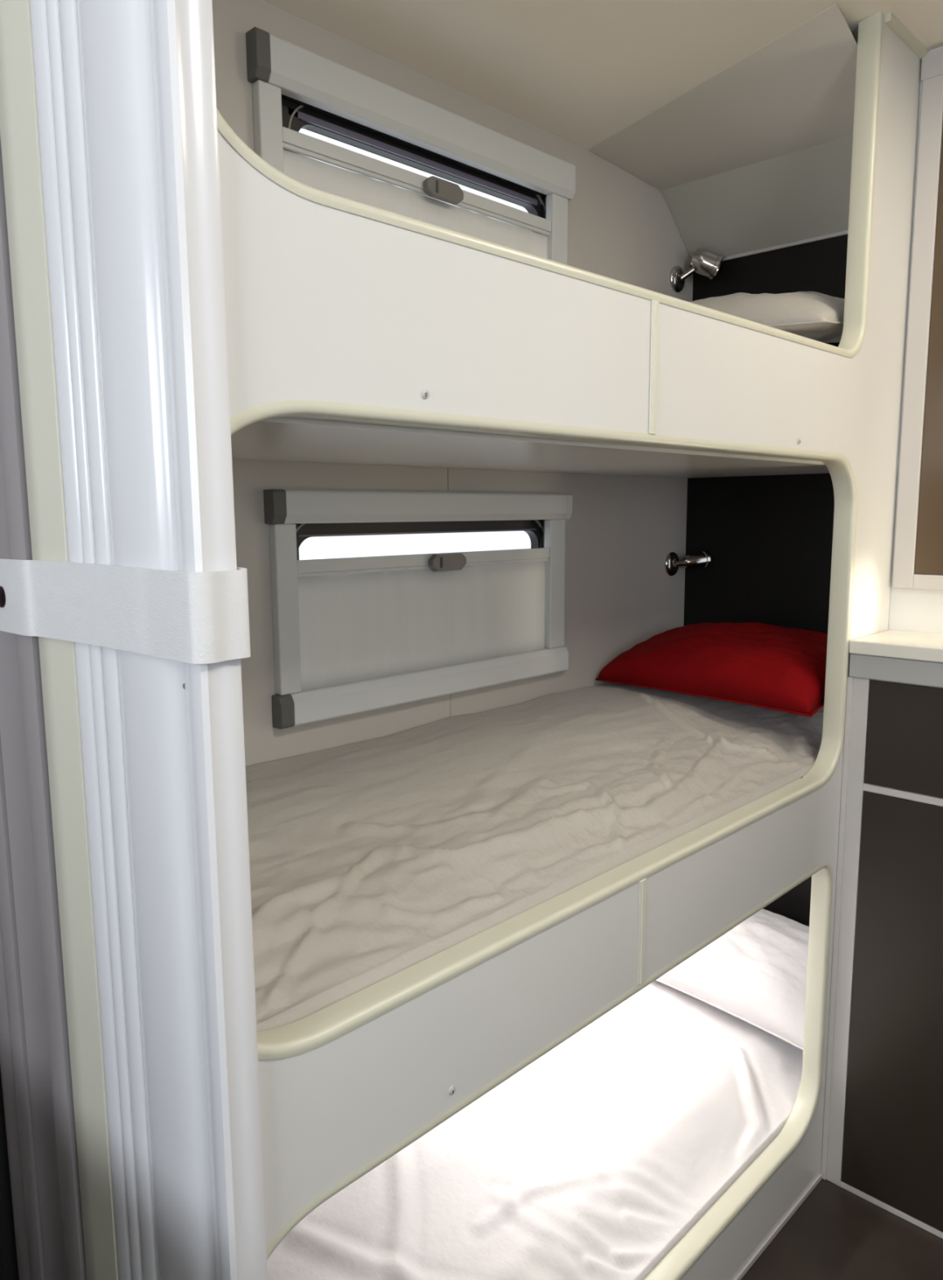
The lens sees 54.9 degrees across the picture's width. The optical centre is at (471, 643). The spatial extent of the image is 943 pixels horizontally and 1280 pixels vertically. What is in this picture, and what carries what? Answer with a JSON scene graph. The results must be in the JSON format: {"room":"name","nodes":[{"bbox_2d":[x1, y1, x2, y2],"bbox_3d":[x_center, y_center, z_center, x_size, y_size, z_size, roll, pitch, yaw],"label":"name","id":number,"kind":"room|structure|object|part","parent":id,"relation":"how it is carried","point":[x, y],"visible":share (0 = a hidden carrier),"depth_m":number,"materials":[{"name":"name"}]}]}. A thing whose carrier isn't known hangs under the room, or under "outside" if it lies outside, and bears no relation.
{"room":"camper van interior","nodes":[
{"label":"camper van interior","id":0,"kind":"room"},
{"bbox_2d":[0,1068,18,1279],"bbox_3d":[-0.689,0.114,1.233,0.130,2.430,0.060,8,11,44],"label":"wall","id":1,"kind":"structure","parent":0,"point":[8,1256],"depth_m":1.27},
{"bbox_2d":[0,0,215,1279],"bbox_3d":[-0.447,0.143,0.998,0.488,2.416,0.042,7,11,41],"label":"door","id":2,"kind":"structure","parent":1,"relation":"in","point":[102,1057],"depth_m":0.91,"materials":[{"name":"white plastic"}]},
{"bbox_3d":[-0.608,0.123,1.145,0.049,2.416,0.033,8,11,44],"label":"fold panel","id":3,"kind":"part","parent":2,"relation":"part of","materials":[{"name":"grey plastic"}]},
{"bbox_3d":[-0.574,0.128,1.112,0.040,2.416,0.034,8,11,44],"label":"fold panel","id":4,"kind":"part","parent":2,"relation":"part of","materials":[{"name":"grey plastic"}]},
{"bbox_3d":[-0.522,0.133,1.071,0.087,2.416,0.030,8,11,44],"label":"fold panel","id":5,"kind":"part","parent":2,"relation":"part of","materials":[{"name":"grey plastic"}]},
{"bbox_3d":[-0.477,0.141,1.019,0.045,2.416,0.034,8,11,44],"label":"fold panel","id":6,"kind":"part","parent":2,"relation":"part of","materials":[{"name":"grey plastic"}]},
{"bbox_3d":[-0.434,0.147,0.973,0.065,2.416,0.004,5,10,34],"label":"lead rail","id":7,"kind":"part","parent":2,"relation":"part of","materials":[{"name":"beige plastic"}]},
{"bbox_3d":[-0.397,0.150,0.947,0.025,2.416,0.004,5,10,34],"label":"fold panel","id":8,"kind":"part","parent":2,"relation":"part of","materials":[{"name":"white plastic"}]},
{"bbox_3d":[-0.378,0.152,0.933,0.019,2.416,0.006,5,10,34],"label":"fold panel","id":9,"kind":"part","parent":2,"relation":"part of","materials":[{"name":"white plastic"}]},
{"bbox_3d":[-0.358,0.154,0.920,0.025,2.416,0.006,5,10,34],"label":"fold panel","id":10,"kind":"part","parent":2,"relation":"part of","materials":[{"name":"white plastic"}]},
{"bbox_2d":[0,558,250,663],"bbox_3d":[-0.377,-0.042,0.922,0.397,0.084,0.058,6,10,36],"label":"strap","id":11,"kind":"object","parent":2,"relation":"attached to","point":[182,616],"visible":1,"depth_m":0.84,"materials":[{"name":"white plastic"}]},
{"bbox_3d":[-0.302,0.160,0.878,0.113,2.416,0.013,5,10,34],"label":"fold panel","id":12,"kind":"part","parent":2,"relation":"part of","materials":[{"name":"white plastic"}]},
{"bbox_2d":[212,0,693,766],"bbox_3d":[-0.060,0.044,1.930,0.050,2.360,1.880,8,11,44],"label":"wall","id":13,"kind":"structure","parent":0,"point":[620,531],"depth_m":2.05,"materials":[{"name":"laminate"}]},
{"bbox_2d":[280,93,546,234],"bbox_3d":[-0.087,-0.807,1.784,0.048,0.312,0.746,8,11,44],"label":"window","id":14,"kind":"structure","parent":13,"relation":"in","point":[298,116],"depth_m":1.73,"materials":[{"name":"clear glass"}]},
{"bbox_2d":[245,26,575,265],"bbox_3d":[-0.061,-0.804,1.748,0.036,0.422,0.814,8,11,44],"label":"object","id":15,"kind":"object","parent":14,"relation":"attached to","point":[276,66],"visible":0.51,"depth_m":1.66,"materials":[{"name":"white plastic"}]},
{"bbox_3d":[-0.330,-0.765,1.486,0.020,0.278,0.044,8,11,44],"label":"rail","id":16,"kind":"part","parent":15,"relation":"part of","materials":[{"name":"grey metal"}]},
{"bbox_3d":[0.189,-0.845,2.015,0.020,0.278,0.054,8,11,44],"label":"rail","id":17,"kind":"part","parent":15,"relation":"part of","materials":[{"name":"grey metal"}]},
{"bbox_3d":[-0.088,-0.805,1.814,0.003,0.260,0.646,8,11,44],"label":"pane","id":18,"kind":"part","parent":14,"relation":"part of","materials":[{"name":"clear glass"}]},
{"bbox_2d":[263,488,572,728],"bbox_3d":[-0.057,-0.100,1.850,0.036,0.414,0.814,8,11,44],"label":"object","id":19,"kind":"object","parent":13,"relation":"attached to","point":[360,634],"visible":1,"depth_m":1.79,"materials":[{"name":"white plastic"}]},
{"bbox_3d":[-0.325,-0.060,1.588,0.020,0.298,0.044,8,11,44],"label":"rail","id":20,"kind":"part","parent":19,"relation":"part of","materials":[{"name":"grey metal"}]},
{"bbox_3d":[0.194,-0.140,2.117,0.020,0.298,0.054,8,11,44],"label":"rail","id":21,"kind":"part","parent":19,"relation":"part of","materials":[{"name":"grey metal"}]},
{"bbox_2d":[293,520,543,559],"bbox_3d":[-0.082,-0.105,1.885,0.048,0.312,0.746,8,11,44],"label":"window","id":22,"kind":"structure","parent":13,"relation":"in","point":[344,540],"depth_m":1.85,"materials":[{"name":"clear glass"}]},
{"bbox_3d":[-0.093,-0.102,1.905,0.003,0.260,0.674,8,11,44],"label":"pane","id":23,"kind":"part","parent":22,"relation":"part of","materials":[{"name":"white plastic"}]},
{"bbox_3d":[-0.087,-0.106,1.898,0.023,0.310,0.734,8,11,44],"label":"frame","id":24,"kind":"part","parent":22,"relation":"part of","materials":[{"name":"black rubber"}]},
{"bbox_2d":[447,467,453,716],"bbox_3d":[-0.043,-0.099,1.890,0.002,0.525,0.010,8,11,44],"label":"trim","id":25,"kind":"structure","parent":13,"relation":"attached to","point":[449,469],"depth_m":1.86,"materials":[{"name":"plastic"}]},
{"bbox_2d":[664,551,710,576],"bbox_3d":[0.586,-0.221,2.489,0.129,0.067,0.048,-1,8,-6],"label":"reading lamp","id":26,"kind":"object","parent":13,"relation":"attached to","point":[672,563],"visible":1,"depth_m":2.47,"materials":[{"name":"silver metal"}]},
{"bbox_3d":[0.552,-0.219,2.483,0.013,0.066,0.066,8,11,44],"label":"wall plate","id":27,"kind":"part","parent":26,"relation":"part of","materials":[{"name":"silver metal"}]},
{"bbox_3d":[0.584,-0.222,2.483,0.057,0.023,0.016,-2,8,-9],"label":"arm","id":28,"kind":"part","parent":26,"relation":"part of","materials":[{"name":"silver metal"}]},
{"bbox_2d":[587,4,857,190],"bbox_3d":[0.574,-1.174,1.974,0.564,0.150,0.308,8,11,44],"label":"ceiling","id":29,"kind":"structure","parent":13,"relation":"attached to","point":[795,92],"depth_m":1.94,"materials":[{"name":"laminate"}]},
{"bbox_2d":[262,0,942,150],"bbox_3d":[0.344,-0.975,0.490,3.590,0.175,4.240,8,11,44],"label":"ceiling","id":30,"kind":"structure","parent":0,"point":[581,73],"depth_m":1.69,"materials":[{"name":"paint"}]},
{"bbox_2d":[669,248,724,293],"bbox_3d":[0.587,-0.972,2.362,0.135,0.105,0.070,2,9,16],"label":"reading lamp","id":31,"kind":"object","parent":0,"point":[706,263],"visible":1,"depth_m":2.34,"materials":[{"name":"silver metal"}]},
{"bbox_3d":[0.541,-0.953,2.370,0.013,0.066,0.066,8,11,44],"label":"wall plate","id":32,"kind":"part","parent":31,"relation":"part of","materials":[{"name":"silver metal"}]},
{"bbox_3d":[0.574,-0.971,2.359,0.067,0.051,0.016,1,8,8],"label":"arm","id":33,"kind":"part","parent":31,"relation":"part of","materials":[{"name":"silver metal"}]},
{"bbox_2d":[683,226,912,926],"bbox_3d":[0.809,-0.027,2.384,0.656,2.360,0.030,8,11,44],"label":"wall","id":34,"kind":"structure","parent":0,"point":[767,540],"depth_m":2.36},
{"bbox_2d":[722,230,848,261],"bbox_3d":[0.794,-0.983,2.228,0.566,0.008,0.006,8,11,44],"label":"trim","id":35,"kind":"structure","parent":34,"relation":"attached to","point":[846,232],"depth_m":2.24,"materials":[{"name":"silver metal"}]},
{"bbox_2d":[662,102,919,258],"bbox_3d":[0.739,-1.100,2.154,0.566,0.250,0.161,8,11,44],"label":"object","id":36,"kind":"structure","parent":34,"relation":"attached to","point":[802,194],"depth_m":2.18,"materials":[{"name":"paint"}]},
{"bbox_2d":[740,1177,942,1279],"bbox_3d":[0.360,1.413,0.836,3.590,0.040,4.240,8,11,44],"label":"floor","id":37,"kind":"structure","parent":0,"point":[836,1233],"depth_m":1.87,"materials":[{"name":"laminate"}]},
{"bbox_2d":[147,0,267,1279],"bbox_3d":[-0.243,0.166,0.857,0.054,2.429,0.046,8,11,44],"label":"trim","id":38,"kind":"structure","parent":37,"relation":"on","point":[181,31],"depth_m":0.81,"materials":[{"name":"white plastic"}]},
{"bbox_2d":[216,11,921,1279],"bbox_3d":[0.180,0.041,1.699,0.608,2.429,1.828,8,11,44],"label":"frame","id":39,"kind":"object","parent":37,"relation":"on","point":[357,332],"visible":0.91,"depth_m":1.23,"materials":[{"name":"white plastic"}]},
{"bbox_3d":[-0.005,0.128,1.111,0.038,2.429,0.718,8,11,44],"label":"panel","id":40,"kind":"part","parent":39,"relation":"part of","materials":[{"name":"white plastic"}]},
{"bbox_2d":[244,682,823,1031],"bbox_3d":[0.170,0.305,1.758,0.560,0.258,1.807,8,11,44],"label":"mattress","id":41,"kind":"object","parent":39,"relation":"on","point":[370,860],"visible":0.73,"depth_m":1.46,"materials":[{"name":"fabric"}]},
{"bbox_2d":[595,622,827,716],"bbox_3d":[0.650,0.031,2.211,0.555,0.148,0.411,8,11,44],"label":"pillow","id":42,"kind":"object","parent":41,"relation":"on","point":[782,668],"visible":0.89,"depth_m":2.08,"materials":[{"name":"red fabric"}]},
{"bbox_2d":[266,980,803,1279],"bbox_3d":[0.175,1.063,1.868,0.560,0.198,1.807,8,11,44],"label":"mattress","id":43,"kind":"object","parent":39,"relation":"on","point":[593,1160],"visible":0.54,"depth_m":1.78,"materials":[{"name":"fabric"}]},
{"bbox_2d":[655,908,808,1049],"bbox_3d":[0.690,0.796,2.358,0.563,0.216,0.325,8,11,44],"label":"pillow","id":44,"kind":"object","parent":43,"relation":"on","point":[755,973],"visible":0.4,"depth_m":2.23,"materials":[{"name":"white fabric"}]},
{"bbox_3d":[0.260,0.027,1.373,0.043,0.668,1.462,8,11,44],"label":"edge trim","id":45,"kind":"part","parent":39,"relation":"part of","materials":[{"name":"white plastic"}]},
{"bbox_3d":[0.258,0.834,1.482,0.043,0.620,1.441,8,11,44],"label":"edge trim","id":46,"kind":"part","parent":39,"relation":"part of","materials":[{"name":"white plastic"}]},
{"bbox_3d":[0.255,-0.800,1.253,0.043,0.638,1.462,8,11,44],"label":"edge trim","id":47,"kind":"part","parent":39,"relation":"part of","materials":[{"name":"white plastic"}]},
{"bbox_3d":[0.585,0.037,1.711,0.038,2.429,0.969,8,11,44],"label":"panel","id":48,"kind":"part","parent":39,"relation":"part of","materials":[{"name":"white plastic"}]},
{"bbox_3d":[0.177,-0.486,1.632,0.526,0.231,1.807,8,11,44],"label":"mattress","id":49,"kind":"object","parent":39,"relation":"on","visible":0},
{"bbox_2d":[690,291,844,342],"bbox_3d":[0.641,-0.738,2.096,0.553,0.138,0.426,8,11,44],"label":"pillow","id":50,"kind":"object","parent":49,"relation":"on","point":[816,316],"visible":0.33,"depth_m":1.87,"materials":[{"name":"fabric"}]},
{"bbox_2d":[820,676,942,1239],"bbox_3d":[1.312,0.688,1.623,1.250,1.156,0.218,8,11,44],"label":"base cabinet","id":51,"kind":"object","parent":37,"relation":"on","point":[882,1142],"visible":0.96,"depth_m":1.90,"materials":[{"name":"brown wood"}]},
{"bbox_3d":[1.103,0.791,1.699,0.774,0.900,0.006,8,11,44],"label":"cabinet door","id":52,"kind":"part","parent":51,"relation":"part of","materials":[{"name":"brown wood"}]},
{"bbox_2d":[848,630,942,687],"bbox_3d":[1.307,0.077,1.532,1.247,0.077,0.225,8,11,44],"label":"countertop","id":53,"kind":"structure","parent":51,"relation":"on","point":[916,658],"depth_m":1.83,"materials":[{"name":"white laminate"}]},
{"bbox_3d":[1.099,0.218,1.616,0.774,0.218,0.006,8,11,44],"label":"drawer","id":54,"kind":"part","parent":51,"relation":"part of","materials":[{"name":"brown wood"}]},
{"bbox_2d":[888,46,942,634],"bbox_3d":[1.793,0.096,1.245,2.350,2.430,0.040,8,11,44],"label":"window frame","id":55,"kind":"structure","parent":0,"point":[921,611],"depth_m":1.99,"materials":[{"name":"white plastic"}]},
{"bbox_2d":[884,12,928,59],"bbox_3d":[0.860,-1.196,1.790,0.012,0.014,0.209,8,11,44],"label":"trim","id":56,"kind":"structure","parent":55,"relation":"attached to","point":[891,20],"depth_m":1.77,"materials":[{"name":"white plastic"}]},
{"bbox_2d":[892,48,942,590],"bbox_3d":[1.215,-0.627,1.663,0.798,1.091,0.016,8,11,44],"label":"upper cabinet","id":57,"kind":"object","parent":55,"relation":"attached to","point":[918,540],"visible":1,"depth_m":1.92,"materials":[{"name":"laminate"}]},
{"bbox_3d":[1.214,-0.619,1.666,0.698,1.007,0.010,8,11,44],"label":"cupboard door","id":58,"kind":"part","parent":57,"relation":"part of","materials":[{"name":"brown laminate"}]}
]}

